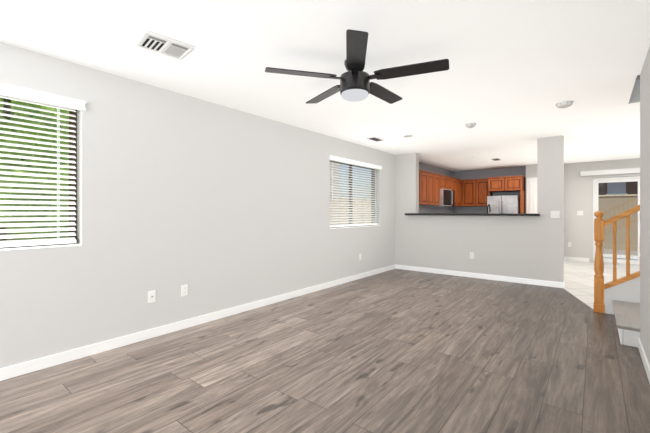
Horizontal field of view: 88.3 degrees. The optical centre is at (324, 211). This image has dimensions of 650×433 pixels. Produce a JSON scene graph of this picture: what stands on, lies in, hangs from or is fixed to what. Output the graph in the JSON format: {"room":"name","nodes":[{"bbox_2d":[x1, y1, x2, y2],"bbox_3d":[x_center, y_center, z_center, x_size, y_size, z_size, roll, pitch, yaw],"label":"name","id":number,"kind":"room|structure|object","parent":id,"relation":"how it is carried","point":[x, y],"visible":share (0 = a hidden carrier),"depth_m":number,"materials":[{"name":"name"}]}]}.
{"room":"empty living room","nodes":[
{"label":"empty living room","id":0,"kind":"room"},
{"bbox_2d":[0,42,454,367],"bbox_3d":[0.275,-0.004,5.815,0.204,2.440,11.800,0,0,39],"label":"wall","id":1,"kind":"structure","parent":0,"point":[215,207],"depth_m":3.39,"materials":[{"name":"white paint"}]},
{"bbox_2d":[0,83,85,250],"bbox_3d":[-2.545,-0.322,2.279,0.210,1.201,1.495,0,0,39],"label":"window blind","id":2,"kind":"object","parent":1,"relation":"in","point":[28,96],"depth_m":2.63,"materials":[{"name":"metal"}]},
{"bbox_2d":[148,290,155,302],"bbox_3d":[-1.670,0.816,3.234,0.013,0.116,0.072,0,0,39],"label":"outlet","id":3,"kind":"object","parent":1,"relation":"attached to","point":[151,296],"visible":1,"depth_m":3.23,"materials":[{"name":"white plastic"}]},
{"bbox_2d":[181,284,187,295],"bbox_3d":[-1.465,0.816,3.493,0.008,0.116,0.072,0,0,39],"label":"electrical outlet","id":4,"kind":"object","parent":1,"relation":"attached to","point":[184,290],"visible":1,"depth_m":3.49,"materials":[{"name":"white plastic"}]},
{"bbox_2d":[0,264,395,380],"bbox_3d":[-0.850,1.171,4.250,0.017,0.090,7.550,0,0,39],"label":"baseboard","id":5,"kind":"structure","parent":1,"relation":"attached to","point":[16,370],"depth_m":3.22,"materials":[{"name":"white wood"}]},
{"bbox_2d":[329,155,381,228],"bbox_3d":[0.531,-0.319,6.096,0.210,1.186,1.680,0,0,39],"label":"window blinds","id":6,"kind":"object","parent":1,"relation":"in","point":[357,164],"depth_m":6.07,"materials":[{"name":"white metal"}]},
{"bbox_2d":[419,169,422,204],"bbox_3d":[1.910,-0.549,7.420,0.324,0.770,0.451,0,0,39],"label":"upper cabinet","id":7,"kind":"object","parent":1,"relation":"attached to","point":[420,171],"depth_m":7.46,"materials":[{"name":"brown wood"}]},
{"bbox_2d":[423,170,430,204],"bbox_3d":[2.134,-0.549,7.697,0.324,0.770,0.513,0,0,39],"label":"upper cabinet","id":8,"kind":"object","parent":1,"relation":"attached to","point":[426,176],"depth_m":7.70,"materials":[{"name":"brown wood"}]},
{"bbox_2d":[431,173,434,204],"bbox_3d":[2.377,-0.549,7.999,0.324,0.770,0.514,0,0,39],"label":"upper cabinet","id":9,"kind":"object","parent":1,"relation":"attached to","point":[432,174],"depth_m":8.00,"materials":[{"name":"brown wood"}]},
{"bbox_2d":[435,173,438,204],"bbox_3d":[2.600,-0.549,8.276,0.324,0.770,0.450,0,0,39],"label":"upper cabinet","id":10,"kind":"object","parent":1,"relation":"attached to","point":[436,175],"depth_m":8.20,"materials":[{"name":"brown wood"}]},
{"bbox_2d":[439,174,446,188],"bbox_3d":[2.902,-0.759,8.651,0.324,0.350,0.513,0,0,39],"label":"upper cabinet","id":11,"kind":"object","parent":1,"relation":"attached to","point":[442,179],"depth_m":8.50,"materials":[{"name":"brown wood"}]},
{"bbox_2d":[433,189,454,205],"bbox_3d":[3.063,-0.368,8.770,0.424,0.429,0.880,0,0,39],"label":"microwave","id":12,"kind":"object","parent":11,"relation":"attached to","point":[447,197],"visible":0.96,"depth_m":8.56,"materials":[{"name":"silver metal"}]},
{"bbox_2d":[439,177,450,192],"bbox_3d":[3.145,-0.759,8.952,0.324,0.350,0.513,0,0,39],"label":"upper cabinet","id":13,"kind":"object","parent":1,"relation":"attached to","point":[448,178],"depth_m":8.85,"materials":[{"name":"brown wood"}]},
{"bbox_2d":[439,177,454,204],"bbox_3d":[3.462,-0.549,9.345,0.324,0.770,0.497,0,0,39],"label":"upper cabinet","id":14,"kind":"object","parent":1,"relation":"attached to","point":[452,179],"depth_m":9.08,"materials":[{"name":"brown wood"}]},
{"bbox_2d":[455,178,462,204],"bbox_3d":[3.727,-0.549,9.622,0.389,0.770,0.519,0,0,39],"label":"upper cabinet","id":15,"kind":"object","parent":1,"relation":"attached to","point":[458,182],"depth_m":9.50,"materials":[{"name":"brown wood"}]},
{"bbox_2d":[0,269,649,432],"bbox_3d":[2.102,1.266,1.870,7.600,0.100,7.550,0,0,39],"label":"floor","id":16,"kind":"structure","parent":0,"point":[399,351],"depth_m":2.54,"materials":[{"name":"laminate"}]},
{"bbox_2d":[612,300,639,347],"bbox_3d":[4.384,0.166,2.455,3.429,2.100,1.144,0,0,39],"label":"stair steps","id":17,"kind":"structure","parent":16,"relation":"on","point":[627,316],"depth_m":3.21,"materials":[{"name":"white"}]},
{"bbox_2d":[0,0,649,171],"bbox_3d":[3.310,-1.349,3.369,8.000,0.250,11.800,0,0,39],"label":"ceiling","id":18,"kind":"structure","parent":0,"point":[512,76],"depth_m":2.71,"materials":[{"name":"white paint"}]},
{"bbox_2d":[135,30,194,59],"bbox_3d":[-1.172,-1.216,2.461,0.330,0.015,0.259,0,0,-43],"label":"ceiling vent","id":19,"kind":"object","parent":18,"relation":"in","point":[158,43],"visible":1,"depth_m":2.44,"materials":[{"name":"white metal"}]},
{"bbox_2d":[265,29,448,103],"bbox_3d":[0.277,-1.069,2.764,1.401,0.308,1.341,0,0,39],"label":"ceiling fan","id":20,"kind":"object","parent":18,"relation":"hanging from","point":[356,85],"visible":1,"depth_m":2.61,"materials":[{"name":"black metal"}]},
{"bbox_2d":[366,137,383,141],"bbox_3d":[0.843,-1.218,5.614,0.160,0.013,0.320,0,0,39],"label":"ceiling vent","id":21,"kind":"object","parent":18,"relation":"in","point":[375,139],"visible":0.96,"depth_m":5.61,"materials":[{"name":"white"}]},
{"bbox_2d":[465,123,475,127],"bbox_3d":[2.026,-1.198,4.660,0.144,0.049,0.144,0,0,39],"label":"smoke detector","id":22,"kind":"object","parent":18,"relation":"attached to","point":[469,125],"visible":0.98,"depth_m":4.62,"materials":[{"name":"white plastic"}]},
{"bbox_2d":[556,101,573,107],"bbox_3d":[2.685,-1.198,3.757,0.164,0.049,0.164,0,0,39],"label":"smoke detector","id":23,"kind":"object","parent":18,"relation":"attached to","point":[564,104],"visible":0.98,"depth_m":3.72,"materials":[{"name":"white plastic"}]},
{"bbox_2d":[395,135,563,282],"bbox_3d":[2.704,-0.004,6.330,2.940,2.440,0.150,0,0,39],"label":"wall","id":24,"kind":"structure","parent":0,"point":[528,247],"depth_m":6.01,"materials":[{"name":"white paint"}]},
{"bbox_2d":[405,213,539,215],"bbox_3d":[2.654,0.045,6.299,2.360,0.039,0.300,0,0,39],"label":"countertop","id":25,"kind":"structure","parent":24,"relation":"on","point":[493,214],"depth_m":6.01,"materials":[{"name":"stone"}]},
{"bbox_2d":[396,265,563,287],"bbox_3d":[2.671,1.171,6.254,2.923,0.090,0.017,0,0,39],"label":"baseboard","id":26,"kind":"structure","parent":24,"relation":"attached to","point":[439,271],"depth_m":6.05,"materials":[{"name":"white wood"}]},
{"bbox_2d":[551,211,559,217],"bbox_3d":[3.716,0.041,5.410,0.120,0.116,0.010,0,0,39],"label":"light switch","id":27,"kind":"object","parent":24,"relation":"attached to","point":[555,214],"visible":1,"depth_m":5.41,"materials":[{"name":"white plastic"}]},
{"bbox_2d":[526,164,536,177],"bbox_3d":[5.630,-0.004,8.614,0.770,2.439,0.319,0,0,39],"label":"wall","id":28,"kind":"structure","parent":0,"point":[531,171],"depth_m":8.65,"materials":[{"name":"white paint"}]},
{"bbox_2d":[526,177,536,213],"bbox_3d":[5.497,0.166,8.440,0.740,2.100,0.117,0,0,39],"label":"pantry door","id":29,"kind":"structure","parent":28,"relation":"in","point":[531,195],"depth_m":8.62,"materials":[{"name":"white wood"}]},
{"bbox_2d":[455,158,639,261],"bbox_3d":[6.287,-0.004,8.416,5.900,2.440,0.204,0,0,39],"label":"wall","id":30,"kind":"structure","parent":0,"point":[578,196],"depth_m":8.32,"materials":[{"name":"white paint"}]},
{"bbox_2d":[463,179,478,205],"bbox_3d":[4.223,-0.549,9.697,0.459,0.770,0.389,0,0,39],"label":"upper cabinet","id":31,"kind":"object","parent":30,"relation":"attached to","point":[472,192],"depth_m":9.58,"materials":[{"name":"brown wood"}]},
{"bbox_2d":[479,178,492,204],"bbox_3d":[4.494,-0.549,9.520,0.437,0.770,0.324,0,0,39],"label":"upper cabinet","id":32,"kind":"object","parent":30,"relation":"attached to","point":[483,194],"depth_m":9.37,"materials":[{"name":"brown wood"}]},
{"bbox_2d":[487,177,506,192],"bbox_3d":[4.770,-0.744,9.137,0.473,0.380,0.574,0,0,39],"label":"upper cabinet","id":33,"kind":"object","parent":30,"relation":"attached to","point":[494,184],"depth_m":8.93,"materials":[{"name":"brown wood"}]},
{"bbox_2d":[507,175,525,192],"bbox_3d":[5.040,-0.744,8.919,0.473,0.380,0.574,0,0,39],"label":"upper cabinet","id":34,"kind":"object","parent":30,"relation":"attached to","point":[514,184],"depth_m":8.67,"materials":[{"name":"brown wood"}]},
{"bbox_2d":[564,257,588,261],"bbox_3d":[6.225,1.171,8.332,0.550,0.090,0.013,0,0,39],"label":"baseboard","id":35,"kind":"structure","parent":30,"relation":"attached to","point":[577,259],"depth_m":8.31,"materials":[{"name":"white wood"}]},
{"bbox_2d":[580,168,639,175],"bbox_3d":[7.150,-0.939,7.527,2.240,0.110,0.104,0,0,39],"label":"valance","id":36,"kind":"object","parent":30,"relation":"attached to","point":[611,171],"visible":0.79,"depth_m":7.84,"materials":[{"name":"white plastic"}]},
{"bbox_2d":[593,176,639,264],"bbox_3d":[7.228,0.197,7.640,1.756,2.038,0.112,0,0,39],"label":"sliding door","id":37,"kind":"structure","parent":30,"relation":"in","point":[596,181],"depth_m":7.88,"materials":[{"name":"white plastic"}]},
{"bbox_2d":[564,260,639,308],"bbox_3d":[4.479,1.266,6.492,5.500,0.100,5.070,0,0,39],"label":"floor","id":38,"kind":"structure","parent":0,"point":[579,279],"depth_m":6.32,"materials":[{"name":"beige tile"}]},
{"bbox_2d":[487,195,519,212],"bbox_3d":[4.786,0.396,8.944,0.700,1.640,0.806,0,0,39],"label":"fridge","id":39,"kind":"object","parent":38,"relation":"on","point":[505,204],"visible":0.35,"depth_m":8.64,"materials":[{"name":"silver metal"}]},
{"bbox_2d":[604,277,639,314],"bbox_3d":[4.193,0.430,3.408,2.075,1.573,0.080,0,0,39],"label":"wall","id":40,"kind":"structure","parent":0,"point":[628,291],"depth_m":3.93,"materials":[{"name":"white paint"}]},
{"bbox_2d":[593,205,639,312],"bbox_3d":[4.153,0.019,3.441,2.178,2.394,0.106,0,0,39],"label":"stair railing","id":41,"kind":"object","parent":40,"relation":"on","point":[600,224],"visible":0.81,"depth_m":4.03,"materials":[{"name":"brown wood"}]},
{"bbox_2d":[640,46,649,364],"bbox_3d":[1.291,-1.304,0.944,0.200,5.040,5.090,0,0,39],"label":"wall","id":42,"kind":"structure","parent":0,"point":[645,206],"depth_m":2.58,"materials":[{"name":"white paint"}]},
{"bbox_2d":[638,338,649,382],"bbox_3d":[1.207,1.171,1.011,0.017,0.090,5.089,0,0,39],"label":"baseboard","id":43,"kind":"structure","parent":42,"relation":"attached to","point":[646,364],"depth_m":2.61,"materials":[{"name":"white wood"}]},
{"label":"outside","id":44,"kind":"structure","parent":0,"visible":0},
{"bbox_2d":[602,249,639,265],"bbox_3d":[2.422,1.306,8.323,28.000,0.120,32.000,0,0,39],"label":"ground","id":45,"kind":"structure","parent":44,"point":[610,252],"depth_m":10.06,"materials":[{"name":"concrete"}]},
{"bbox_2d":[0,98,68,240],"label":"window","id":46,"kind":"structure","parent":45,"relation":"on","point":[31,144],"depth_m":3.24,"materials":[{"name":"green plant"}]},
{"bbox_2d":[7,194,637,250],"bbox_3d":[2.306,0.346,2.784,17.230,1.860,23.230,0,0,39],"label":"outdoor boundary wall","id":47,"kind":"structure","parent":45,"relation":"on","point":[623,207],"depth_m":11.34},
{"bbox_2d":[331,162,338,197],"bbox_3d":[-5.207,-1.554,14.793,6.000,5.660,11.500,0,0,39],"label":"house","id":48,"kind":"structure","parent":45,"relation":"on","point":[335,178],"depth_m":17.07,"materials":[{"name":"beige paint"}]},
{"bbox_2d":[598,181,637,194],"bbox_3d":[15.415,-1.054,16.474,15.000,4.660,8.200,0,0,39],"label":"house","id":49,"kind":"structure","parent":45,"relation":"on","point":[608,190],"depth_m":14.30,"materials":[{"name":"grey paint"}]}
]}

